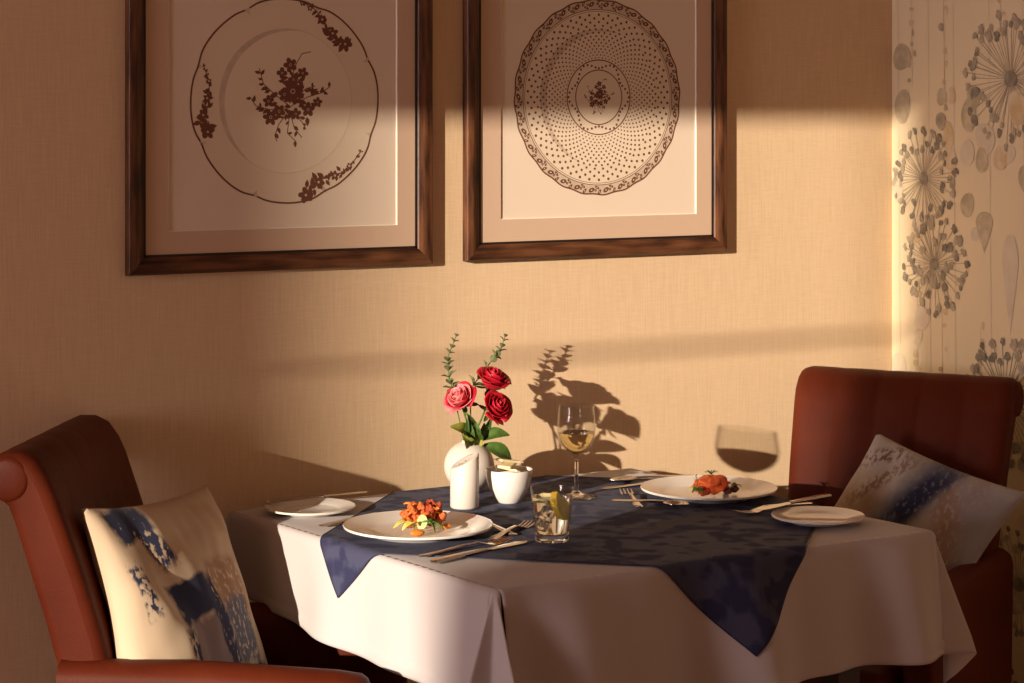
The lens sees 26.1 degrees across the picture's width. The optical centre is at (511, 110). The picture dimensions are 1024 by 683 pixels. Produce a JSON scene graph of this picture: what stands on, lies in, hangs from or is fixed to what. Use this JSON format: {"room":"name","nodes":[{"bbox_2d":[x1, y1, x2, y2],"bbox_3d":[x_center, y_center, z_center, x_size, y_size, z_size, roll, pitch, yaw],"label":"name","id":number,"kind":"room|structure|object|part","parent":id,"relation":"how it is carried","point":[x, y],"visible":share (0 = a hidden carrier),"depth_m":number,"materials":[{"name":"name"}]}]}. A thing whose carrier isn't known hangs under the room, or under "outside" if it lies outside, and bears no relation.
{"room":"restaurant dining room","nodes":[
{"label":"restaurant dining room","id":0,"kind":"room"},
{"bbox_2d":[0,0,891,682],"bbox_3d":[-2.928,-0.005,2.778,8.907,2.950,0.150,0,0,-30],"label":"wall","id":1,"kind":"structure","parent":0,"point":[253,388],"depth_m":4.30,"materials":[{"name":"beige paint"}]},
{"bbox_2d":[125,0,432,275],"bbox_3d":[-0.423,-0.017,4.125,0.620,0.630,0.019,0,0,-30],"label":"framed print","id":2,"kind":"object","parent":1,"relation":"attached to","point":[261,135],"visible":1,"depth_m":4.12,"materials":[{"name":"white paper"}]},
{"bbox_3d":[-0.423,0.282,4.125,0.620,0.032,0.019,0,0,-30],"label":"frame rail","id":3,"kind":"part","parent":2,"relation":"part of","materials":[{"name":"brown wood"}]},
{"bbox_2d":[463,0,726,261],"bbox_3d":[0.178,-0.019,4.473,0.624,0.630,0.019,0,0,-30],"label":"framed print","id":4,"kind":"object","parent":1,"relation":"attached to","point":[592,128],"visible":1,"depth_m":4.47,"materials":[{"name":"white paper"}]},
{"bbox_3d":[0.178,0.280,4.473,0.624,0.032,0.019,0,0,-30],"label":"frame rail","id":5,"kind":"part","parent":4,"relation":"part of","materials":[{"name":"brown wood"}]},
{"bbox_2d":[892,0,1023,682],"bbox_3d":[2.399,-0.005,2.306,0.152,2.950,5.995,0,0,-30],"label":"curtain","id":6,"kind":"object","parent":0,"point":[958,65],"depth_m":4.67,"materials":[{"name":"fabric"}]},
{"bbox_3d":[-1.429,1.520,0.182,8.907,0.100,6.145,0,0,-30],"label":"floor","id":7,"kind":"structure","parent":0,"visible":0},
{"bbox_2d":[0,415,406,682],"bbox_3d":[-0.501,1.004,3.673,0.639,0.932,0.482,0,0,5],"label":"armchair","id":8,"kind":"object","parent":7,"relation":"on","point":[46,479],"visible":0.71,"depth_m":3.48,"materials":[{"name":"brown leather"}]},
{"bbox_3d":[-0.700,0.825,3.690,0.239,0.573,0.460,0,0,5],"label":"backrest","id":9,"kind":"part","parent":8,"relation":"part of","materials":[{"name":"brown leather"}]},
{"bbox_2d":[81,485,267,664],"bbox_3d":[-0.544,0.834,3.655,0.198,0.404,0.419,0,0,21],"label":"cushion","id":10,"kind":"object","parent":8,"relation":"on","point":[169,576],"visible":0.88,"depth_m":3.58,"materials":[{"name":"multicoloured fabric"}]},
{"bbox_3d":[-0.465,1.022,3.463,0.490,0.316,0.070,0,0,5],"label":"arm","id":11,"kind":"part","parent":8,"relation":"part of","materials":[{"name":"brown leather"}]},
{"bbox_3d":[-0.429,1.022,3.873,0.490,0.316,0.070,0,0,5],"label":"arm","id":12,"kind":"part","parent":8,"relation":"part of","materials":[{"name":"brown leather"}]},
{"bbox_2d":[499,591,859,682],"bbox_3d":[0.108,1.099,3.905,0.812,0.743,0.808,0,0,-32],"label":"dining table","id":13,"kind":"object","parent":7,"relation":"on","point":[852,675],"visible":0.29,"depth_m":3.78,"materials":[{"name":"brown wood"}]},
{"bbox_3d":[0.001,1.115,3.449,0.052,0.710,0.052,0,0,-32],"label":"leg","id":14,"kind":"part","parent":13,"relation":"part of","materials":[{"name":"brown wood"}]},
{"bbox_2d":[224,468,976,682],"bbox_3d":[0.107,0.870,3.860,1.181,0.293,0.970,0,0,-32],"label":"tablecloth","id":15,"kind":"object","parent":13,"relation":"on","point":[868,591],"visible":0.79,"depth_m":3.56,"materials":[{"name":"grey fabric"}]},
{"bbox_2d":[264,498,355,517],"bbox_3d":[-0.363,0.716,3.968,0.164,0.013,0.164,0,0,-30],"label":"plate","id":16,"kind":"object","parent":15,"relation":"on","point":[315,507],"visible":1,"depth_m":3.98,"materials":[{"name":"white ceramic"}]},
{"bbox_2d":[265,491,367,503],"bbox_3d":[-0.355,0.705,4.032,0.205,0.007,0.021,0,0,-31],"label":"knife","id":17,"kind":"object","parent":16,"relation":"on","point":[295,498],"visible":1,"depth_m":4.01,"materials":[{"name":"silver metal"}]},
{"bbox_3d":[-0.395,0.705,4.008,0.113,0.007,0.017,0,0,-31],"label":"handle","id":18,"kind":"part","parent":17,"relation":"part of","materials":[{"name":"silver metal"}]},
{"bbox_3d":[-0.306,0.704,4.060,0.092,0.003,0.021,0,0,-31],"label":"blade","id":19,"kind":"part","parent":17,"relation":"part of","materials":[{"name":"silver metal"}]},
{"bbox_2d":[320,475,818,656],"bbox_3d":[0.135,0.804,3.930,0.810,0.168,0.810,0,0,13],"label":"cloth","id":20,"kind":"object","parent":15,"relation":"on","point":[738,569],"visible":0.78,"depth_m":3.67,"materials":[{"name":"blue fabric"}]},
{"bbox_2d":[318,508,405,526],"bbox_3d":[-0.261,0.716,3.887,0.195,0.009,0.024,0,0,-42],"label":"fork","id":21,"kind":"object","parent":20,"relation":"on","point":[342,520],"visible":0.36,"depth_m":3.84,"materials":[{"name":"silver metal"}]},
{"bbox_3d":[-0.287,0.716,3.863,0.125,0.009,0.018,0,0,-42],"label":"handle","id":22,"kind":"part","parent":21,"relation":"part of","materials":[{"name":"silver metal"}]},
{"bbox_2d":[343,510,492,542],"bbox_3d":[-0.160,0.712,3.756,0.256,0.018,0.256,0,0,-30],"label":"dinner plate","id":23,"kind":"object","parent":20,"relation":"on","point":[379,525],"visible":0.84,"depth_m":3.77,"materials":[{"name":"white ceramic"}]},
{"bbox_2d":[393,518,415,528],"bbox_3d":[-0.180,0.700,3.725,0.041,0.020,0.027,0,0,-30],"label":"lettuce leaf","id":24,"kind":"object","parent":23,"relation":"on","point":[403,520],"visible":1,"depth_m":3.73,"materials":[{"name":"yellow food"}]},
{"bbox_2d":[400,509,410,518],"bbox_3d":[-0.179,0.685,3.749,0.020,0.019,0.024,0,0,-30],"label":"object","id":25,"kind":"object","parent":23,"relation":"on","point":[403,513],"visible":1,"depth_m":3.74,"materials":[{"name":"orange food"}]},
{"bbox_2d":[405,516,415,528],"bbox_3d":[-0.173,0.699,3.747,0.019,0.023,0.022,0,0,8],"label":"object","id":26,"kind":"object","parent":23,"relation":"on","point":[408,517],"visible":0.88,"depth_m":3.74,"materials":[{"name":"orange food"}]},
{"bbox_2d":[402,519,419,530],"bbox_3d":[-0.169,0.698,3.718,0.037,0.016,0.020,0,0,-30],"label":"lettuce leaf","id":27,"kind":"object","parent":23,"relation":"on","point":[406,523],"visible":1,"depth_m":3.71,"materials":[{"name":"yellow food"}]},
{"bbox_2d":[411,514,419,520],"bbox_3d":[-0.163,0.690,3.748,0.018,0.018,0.020,0,0,18],"label":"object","id":28,"kind":"object","parent":23,"relation":"on","point":[415,516],"visible":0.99,"depth_m":3.74,"materials":[{"name":"orange food"}]},
{"bbox_2d":[409,504,419,516],"bbox_3d":[-0.168,0.680,3.748,0.019,0.024,0.018,0,0,-41],"label":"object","id":29,"kind":"object","parent":28,"relation":"on","point":[411,506],"visible":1,"depth_m":3.74,"materials":[{"name":"orange food"}]},
{"bbox_2d":[416,502,425,514],"bbox_3d":[-0.155,0.677,3.754,0.020,0.026,0.017,0,0,-7],"label":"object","id":30,"kind":"object","parent":28,"relation":"on","point":[421,507],"visible":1,"depth_m":3.75,"materials":[{"name":"orange food"}]},
{"bbox_2d":[410,529,424,536],"bbox_3d":[-0.159,0.710,3.709,0.029,0.012,0.018,0,0,-40],"label":"carrot chunk","id":31,"kind":"object","parent":23,"relation":"on","point":[417,532],"visible":1,"depth_m":3.70,"materials":[{"name":"orange food"}]},
{"bbox_2d":[417,514,427,529],"bbox_3d":[-0.151,0.695,3.727,0.018,0.026,0.012,0,0,-13],"label":"cucumber slice","id":32,"kind":"object","parent":23,"relation":"on","point":[422,517],"visible":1,"depth_m":3.72,"materials":[{"name":"yellow food"}]},
{"bbox_2d":[421,518,435,531],"bbox_3d":[-0.143,0.700,3.727,0.025,0.022,0.024,0,0,-30],"label":"spinach leaf","id":33,"kind":"object","parent":23,"relation":"on","point":[430,520],"visible":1,"depth_m":3.73,"materials":[{"name":"green food"}]},
{"bbox_2d":[424,511,432,522],"bbox_3d":[-0.142,0.691,3.746,0.022,0.022,0.016,0,0,31],"label":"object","id":34,"kind":"object","parent":23,"relation":"on","point":[428,513],"visible":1,"depth_m":3.74,"materials":[{"name":"orange food"}]},
{"bbox_2d":[425,504,434,513],"bbox_3d":[-0.140,0.680,3.754,0.018,0.022,0.013,0,0,6],"label":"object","id":35,"kind":"object","parent":23,"relation":"on","point":[429,508],"visible":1,"depth_m":3.75,"materials":[{"name":"red food"}]},
{"bbox_2d":[426,519,444,528],"bbox_3d":[-0.133,0.700,3.733,0.036,0.016,0.025,0,0,-30],"label":"spinach leaf","id":36,"kind":"object","parent":23,"relation":"on","point":[434,520],"visible":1,"depth_m":3.73,"materials":[{"name":"green food"}]},
{"bbox_2d":[433,501,442,513],"bbox_3d":[-0.127,0.678,3.770,0.018,0.022,0.020,0,0,45],"label":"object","id":37,"kind":"object","parent":23,"relation":"on","point":[438,504],"visible":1,"depth_m":3.77,"materials":[{"name":"food"}]},
{"bbox_2d":[435,512,446,523],"bbox_3d":[-0.121,0.697,3.768,0.024,0.026,0.016,0,0,35],"label":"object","id":38,"kind":"object","parent":23,"relation":"on","point":[440,518],"visible":0.9,"depth_m":3.76,"materials":[{"name":"orange food"}]},
{"bbox_2d":[442,523,450,529],"bbox_3d":[-0.112,0.706,3.749,0.017,0.010,0.014,0,0,-30],"label":"carrot chunk","id":39,"kind":"object","parent":23,"relation":"on","point":[446,526],"visible":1,"depth_m":3.74,"materials":[{"name":"orange food"}]},
{"label":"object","id":40,"kind":"object","parent":23,"relation":"on","visible":0},
{"bbox_2d":[427,499,434,505],"bbox_3d":[-0.137,0.678,3.775,0.020,0.029,0.018,0,0,-8],"label":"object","id":41,"kind":"object","parent":40,"relation":"on","point":[431,501],"visible":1,"depth_m":3.77,"materials":[{"name":"food"}]},
{"label":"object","id":42,"kind":"object","parent":23,"relation":"on","visible":0},
{"bbox_2d":[407,501,418,508],"bbox_3d":[-0.167,0.677,3.764,0.021,0.022,0.016,0,0,-31],"label":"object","id":43,"kind":"object","parent":42,"relation":"on","point":[413,503],"visible":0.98,"depth_m":3.76,"materials":[{"name":"orange food"}]},
{"bbox_2d":[450,453,478,509],"bbox_3d":[-0.086,0.672,4.009,0.052,0.098,0.052,0,0,0],"label":"salt shaker","id":44,"kind":"object","parent":20,"relation":"on","point":[464,474],"visible":1,"depth_m":3.99,"materials":[{"name":"beige ceramic"}]},
{"bbox_2d":[418,536,512,556],"bbox_3d":[-0.077,0.716,3.625,0.195,0.009,0.024,0,0,-42],"label":"fork","id":45,"kind":"object","parent":20,"relation":"on","point":[497,541],"visible":1,"depth_m":3.62,"materials":[{"name":"silver metal"}]},
{"bbox_3d":[-0.104,0.716,3.602,0.125,0.009,0.018,0,0,-42],"label":"handle","id":46,"kind":"part","parent":45,"relation":"part of","materials":[{"name":"silver metal"}]},
{"bbox_2d":[444,440,493,492],"bbox_3d":[-0.081,0.671,4.168,0.095,0.099,0.095,0,0,-30],"label":"bud vase","id":47,"kind":"object","parent":20,"relation":"on","point":[458,451],"visible":0.56,"depth_m":4.14,"materials":[{"name":"beige ceramic"}]},
{"bbox_2d":[441,334,463,439],"bbox_3d":[-0.111,0.560,4.160,0.030,0.281,0.043,0,0,27],"label":"eucalyptus sprig","id":48,"kind":"object","parent":47,"relation":"in","point":[447,366],"visible":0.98,"depth_m":4.16,"materials":[{"name":"green plant"}]},
{"bbox_2d":[443,381,478,448],"bbox_3d":[-0.095,0.605,4.147,0.064,0.192,0.066,0,0,-30],"label":"rose","id":49,"kind":"object","parent":47,"relation":"in","point":[462,395],"visible":1,"depth_m":4.14,"materials":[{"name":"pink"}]},
{"bbox_2d":[469,333,508,415],"bbox_3d":[-0.057,0.566,4.234,0.040,0.270,0.119,0,0,41],"label":"eucalyptus sprig","id":50,"kind":"object","parent":47,"relation":"in","point":[497,353],"visible":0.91,"depth_m":4.25,"materials":[{"name":"green plant"}]},
{"bbox_2d":[472,390,512,458],"bbox_3d":[-0.032,0.614,4.151,0.083,0.175,0.057,0,0,-18],"label":"rose","id":51,"kind":"object","parent":47,"relation":"in","point":[498,408],"visible":1,"depth_m":4.15,"materials":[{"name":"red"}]},
{"bbox_2d":[473,367,511,432],"bbox_3d":[-0.049,0.594,4.188,0.099,0.213,0.071,0,0,-30],"label":"rose","id":52,"kind":"object","parent":47,"relation":"in","point":[492,378],"visible":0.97,"depth_m":4.18,"materials":[{"name":"red plant"}]},
{"bbox_3d":[-0.062,0.620,4.178,0.055,0.163,0.007,0,0,-23],"label":"stem","id":53,"kind":"part","parent":52,"relation":"part of","materials":[{"name":"green plant"}]},
{"bbox_2d":[430,540,526,563],"bbox_3d":[-0.052,0.717,3.596,0.021,0.007,0.228,0,0,42],"label":"knife","id":54,"kind":"object","parent":20,"relation":"on","point":[476,551],"visible":1,"depth_m":3.57,"materials":[{"name":"silver metal"}]},
{"bbox_3d":[-0.086,0.717,3.558,0.017,0.007,0.125,0,0,42],"label":"handle","id":55,"kind":"part","parent":54,"relation":"part of","materials":[{"name":"silver metal"}]},
{"bbox_3d":[-0.010,0.717,3.643,0.021,0.003,0.103,0,0,42],"label":"blade","id":56,"kind":"part","parent":54,"relation":"part of","materials":[{"name":"silver metal"}]},
{"bbox_2d":[488,518,517,535],"bbox_3d":[-0.033,0.716,3.803,0.042,0.010,0.150,0,0,-31],"label":"spoon","id":57,"kind":"object","parent":20,"relation":"on","point":[494,525],"visible":0.27,"depth_m":3.77,"materials":[{"name":"silver metal"}]},
{"bbox_3d":[-0.020,0.716,3.783,0.018,0.009,0.102,0,0,-31],"label":"handle","id":58,"kind":"part","parent":57,"relation":"part of","materials":[{"name":"silver metal"}]},
{"bbox_2d":[485,465,532,503],"bbox_3d":[-0.005,0.690,4.061,0.087,0.062,0.087,0,0,-30],"label":"sugar bowl","id":59,"kind":"object","parent":20,"relation":"on","point":[507,488],"visible":0.94,"depth_m":4.03,"materials":[{"name":"white ceramic"}]},
{"bbox_2d":[493,465,519,471],"bbox_3d":[-0.008,0.658,4.057,0.052,0.016,0.024,0,0,14],"label":"sachet","id":60,"kind":"object","parent":59,"relation":"in","point":[511,469],"visible":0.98,"depth_m":4.04,"materials":[{"name":"paper"}]},
{"bbox_2d":[497,462,516,468],"bbox_3d":[-0.008,0.652,4.062,0.024,0.010,0.052,0,0,17],"label":"sachet","id":61,"kind":"object","parent":59,"relation":"in","point":[506,465],"visible":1,"depth_m":4.05,"materials":[{"name":"paper"}]},
{"bbox_2d":[494,458,523,463],"bbox_3d":[-0.006,0.645,4.066,0.052,0.012,0.024,0,0,-29],"label":"sachet","id":62,"kind":"object","parent":59,"relation":"in","point":[496,459],"visible":1,"depth_m":4.06,"materials":[{"name":"paper"}]},
{"bbox_2d":[501,471,518,472],"bbox_3d":[-0.009,0.665,4.056,0.024,0.012,0.052,0,0,-24],"label":"sachet","id":63,"kind":"object","parent":59,"relation":"in","point":[502,471],"visible":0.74,"depth_m":4.04,"materials":[{"name":"paper"}]},
{"bbox_2d":[487,520,534,539],"bbox_3d":[-0.003,0.716,3.767,0.024,0.009,0.158,0,0,26],"label":"fork","id":64,"kind":"object","parent":20,"relation":"on","point":[496,536],"visible":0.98,"depth_m":3.75,"materials":[{"name":"silver metal"}]},
{"bbox_3d":[-0.016,0.716,3.741,0.018,0.009,0.101,0,0,26],"label":"handle","id":65,"kind":"part","parent":64,"relation":"part of","materials":[{"name":"silver metal"}]},
{"bbox_2d":[530,487,573,543],"bbox_3d":[0.067,0.676,3.700,0.072,0.090,0.072,0,0,-30],"label":"water tumbler","id":66,"kind":"object","parent":20,"relation":"on","point":[551,515],"visible":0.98,"depth_m":3.68,"materials":[{"name":"clear glass"}]},
{"bbox_2d":[540,493,550,496],"bbox_3d":[0.059,0.649,3.712,0.035,0.017,0.022,0,0,27],"label":"lemon wedge","id":67,"kind":"object","parent":66,"relation":"in","point":[542,494],"visible":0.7,"depth_m":3.70,"materials":[{"name":"yellow food"}]},
{"bbox_2d":[550,491,560,497],"bbox_3d":[0.079,0.660,3.695,0.019,0.047,0.032,0,0,41],"label":"lemon wedge","id":68,"kind":"object","parent":66,"relation":"in","point":[553,494],"visible":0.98,"depth_m":3.69,"materials":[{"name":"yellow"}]},
{"bbox_2d":[557,405,595,499],"bbox_3d":[0.120,0.635,4.120,0.073,0.171,0.073,0,0,-30],"label":"wine glass","id":69,"kind":"object","parent":20,"relation":"on","point":[575,441],"visible":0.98,"depth_m":4.10,"materials":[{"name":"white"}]},
{"bbox_2d":[557,405,595,453],"bbox_3d":[0.120,0.603,4.120,0.072,0.105,0.072,0,0,-30],"label":"glass bowl","id":70,"kind":"object","parent":69,"relation":"on","point":[575,441],"depth_m":4.10,"materials":[{"name":"clear glass"}]},
{"bbox_3d":[0.120,0.688,4.120,0.073,0.066,0.073,0,0,-30],"label":"stem and foot","id":71,"kind":"part","parent":69,"relation":"part of","materials":[{"name":"clear glass"}]},
{"bbox_2d":[600,481,645,488],"bbox_3d":[0.264,0.717,4.252,0.228,0.007,0.021,0,0,-33],"label":"knife","id":72,"kind":"object","parent":20,"relation":"on","point":[633,484],"visible":0.45,"depth_m":4.22,"materials":[{"name":"silver metal"}]},
{"bbox_2d":[620,488,642,507],"bbox_3d":[0.222,0.716,4.083,0.024,0.009,0.165,0,0,-6],"label":"fork","id":73,"kind":"object","parent":20,"relation":"on","point":[635,504],"visible":0.99,"depth_m":4.07,"materials":[{"name":"silver metal"}]},
{"bbox_3d":[0.225,0.716,4.054,0.018,0.009,0.106,0,0,-6],"label":"handle","id":74,"kind":"part","parent":73,"relation":"part of","materials":[{"name":"silver metal"}]},
{"bbox_2d":[612,499,688,507],"bbox_3d":[0.250,0.710,4.005,0.155,0.010,0.042,0,0,30],"label":"spoon","id":75,"kind":"object","parent":20,"relation":"on","point":[672,503],"visible":1,"depth_m":4.00,"materials":[{"name":"silver metal"}]},
{"bbox_3d":[0.229,0.710,4.017,0.105,0.009,0.018,0,0,30],"label":"handle","id":76,"kind":"part","parent":75,"relation":"part of","materials":[{"name":"silver metal"}]},
{"bbox_2d":[663,500,688,507],"bbox_3d":[0.294,0.710,3.980,0.044,0.009,0.044,0,0,-14],"label":"bowl","id":77,"kind":"object","parent":75,"relation":"on","point":[672,503],"depth_m":3.99,"materials":[{"name":"silver metal"}]},
{"bbox_2d":[609,474,691,482],"bbox_3d":[0.273,0.716,4.308,0.190,0.010,0.042,0,0,-27],"label":"spoon","id":78,"kind":"object","parent":20,"relation":"on","point":[620,479],"visible":0.97,"depth_m":4.29,"materials":[{"name":"silver metal"}]},
{"bbox_2d":[609,476,637,482],"bbox_3d":[0.215,0.716,4.278,0.062,0.010,0.042,0,0,-27],"label":"bowl","id":79,"kind":"object","parent":78,"relation":"on","point":[620,479],"depth_m":4.29,"materials":[{"name":"silver metal"}]},
{"bbox_3d":[0.300,0.716,4.322,0.129,0.009,0.018,0,0,-27],"label":"handle","id":80,"kind":"part","parent":78,"relation":"part of","materials":[{"name":"silver metal"}]},
{"bbox_2d":[640,475,777,503],"bbox_3d":[0.367,0.712,4.125,0.256,0.018,0.256,0,0,-30],"label":"dinner plate","id":81,"kind":"object","parent":20,"relation":"on","point":[675,487],"visible":0.84,"depth_m":4.14,"materials":[{"name":"white ceramic"}]},
{"bbox_2d":[692,487,702,492],"bbox_3d":[0.341,0.703,4.078,0.027,0.015,0.016,0,0,-30],"label":"salad leaf","id":82,"kind":"object","parent":81,"relation":"on","point":[699,489],"visible":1,"depth_m":4.08,"materials":[{"name":"green food"}]},
{"bbox_2d":[698,486,710,496],"bbox_3d":[0.356,0.705,4.093,0.026,0.020,0.021,0,0,-30],"label":"tomato piece","id":83,"kind":"object","parent":81,"relation":"on","point":[706,491],"visible":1,"depth_m":4.09,"materials":[{"name":"red food"}]},
{"bbox_2d":[693,474,730,494],"bbox_3d":[0.371,0.697,4.116,0.069,0.036,0.057,0,0,-30],"label":"salmon piece","id":84,"kind":"object","parent":81,"relation":"on","point":[711,482],"visible":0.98,"depth_m":4.10,"materials":[{"name":"orange food"}]},
{"bbox_2d":[714,475,727,484],"bbox_3d":[0.386,0.693,4.116,0.034,0.027,0.028,0,0,-30],"label":"salmon piece","id":85,"kind":"object","parent":84,"relation":"on","point":[723,477],"visible":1,"depth_m":4.11,"materials":[{"name":"orange food"}]},
{"bbox_2d":[723,487,731,493],"bbox_3d":[0.401,0.708,4.112,0.018,0.013,0.017,0,0,-30],"label":"cube","id":86,"kind":"object","parent":81,"relation":"on","point":[728,490],"visible":1,"depth_m":4.11,"materials":[{"name":"red"}]},
{"bbox_2d":[730,485,738,492],"bbox_3d":[0.415,0.708,4.127,0.019,0.013,0.016,0,0,-30],"label":"cube","id":87,"kind":"object","parent":81,"relation":"on","point":[734,488],"visible":1,"depth_m":4.12,"materials":[{"name":"red food"}]},
{"bbox_2d":[732,502,812,513],"bbox_3d":[0.474,0.716,3.990,0.190,0.009,0.024,0,0,-38],"label":"fork","id":88,"kind":"object","parent":20,"relation":"on","point":[753,510],"visible":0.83,"depth_m":3.97,"materials":[{"name":"silver metal"}]},
{"bbox_3d":[0.501,0.716,4.011,0.122,0.009,0.018,0,0,-38],"label":"handle","id":89,"kind":"part","parent":88,"relation":"part of","materials":[{"name":"silver metal"}]},
{"bbox_2d":[756,493,831,509],"bbox_3d":[0.505,0.703,3.961,0.212,0.007,0.021,0,0,-45],"label":"knife","id":90,"kind":"object","parent":20,"relation":"on","point":[821,496],"visible":1,"depth_m":3.97,"materials":[{"name":"silver metal"}]},
{"bbox_3d":[0.464,0.702,3.919,0.021,0.003,0.095,0,0,45],"label":"blade","id":91,"kind":"part","parent":90,"relation":"part of","materials":[{"name":"silver metal"}]},
{"bbox_3d":[0.539,0.703,3.994,0.017,0.007,0.117,0,0,45],"label":"handle","id":92,"kind":"part","parent":90,"relation":"part of","materials":[{"name":"silver metal"}]},
{"bbox_2d":[771,506,864,526],"bbox_3d":[0.536,0.714,3.872,0.164,0.013,0.164,0,0,-30],"label":"plate","id":93,"kind":"object","parent":15,"relation":"on","point":[817,516],"visible":1,"depth_m":3.89,"materials":[{"name":"white ceramic"}]},
{"bbox_3d":[0.565,1.115,3.804,0.052,0.710,0.052,0,0,-32],"label":"leg","id":94,"kind":"part","parent":13,"relation":"part of","materials":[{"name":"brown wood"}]},
{"bbox_2d":[788,366,1023,682],"bbox_3d":[0.685,1.004,4.305,0.482,0.932,0.639,0,0,29],"label":"armchair","id":95,"kind":"object","parent":7,"relation":"on","point":[960,422],"visible":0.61,"depth_m":4.43,"materials":[{"name":"brown leather"}]},
{"bbox_3d":[0.645,1.069,4.231,0.316,0.122,0.470,0,0,29],"label":"seat","id":96,"kind":"part","parent":95,"relation":"part of","materials":[{"name":"brown leather"}]},
{"bbox_3d":[0.781,0.825,4.481,0.460,0.573,0.239,0,0,29],"label":"backrest","id":97,"kind":"part","parent":95,"relation":"part of","materials":[{"name":"brown leather"}]},
{"bbox_2d":[834,433,1023,570],"bbox_3d":[0.776,0.806,4.303,0.435,0.328,0.164,0,0,31],"label":"cushion","id":98,"kind":"object","parent":95,"relation":"on","point":[895,483],"visible":0.61,"depth_m":4.25,"materials":[{"name":"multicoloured fabric"}]},
{"bbox_3d":[0.840,1.022,4.159,0.070,0.316,0.490,0,0,29],"label":"arm","id":99,"kind":"part","parent":95,"relation":"part of","materials":[{"name":"brown leather"}]}
]}

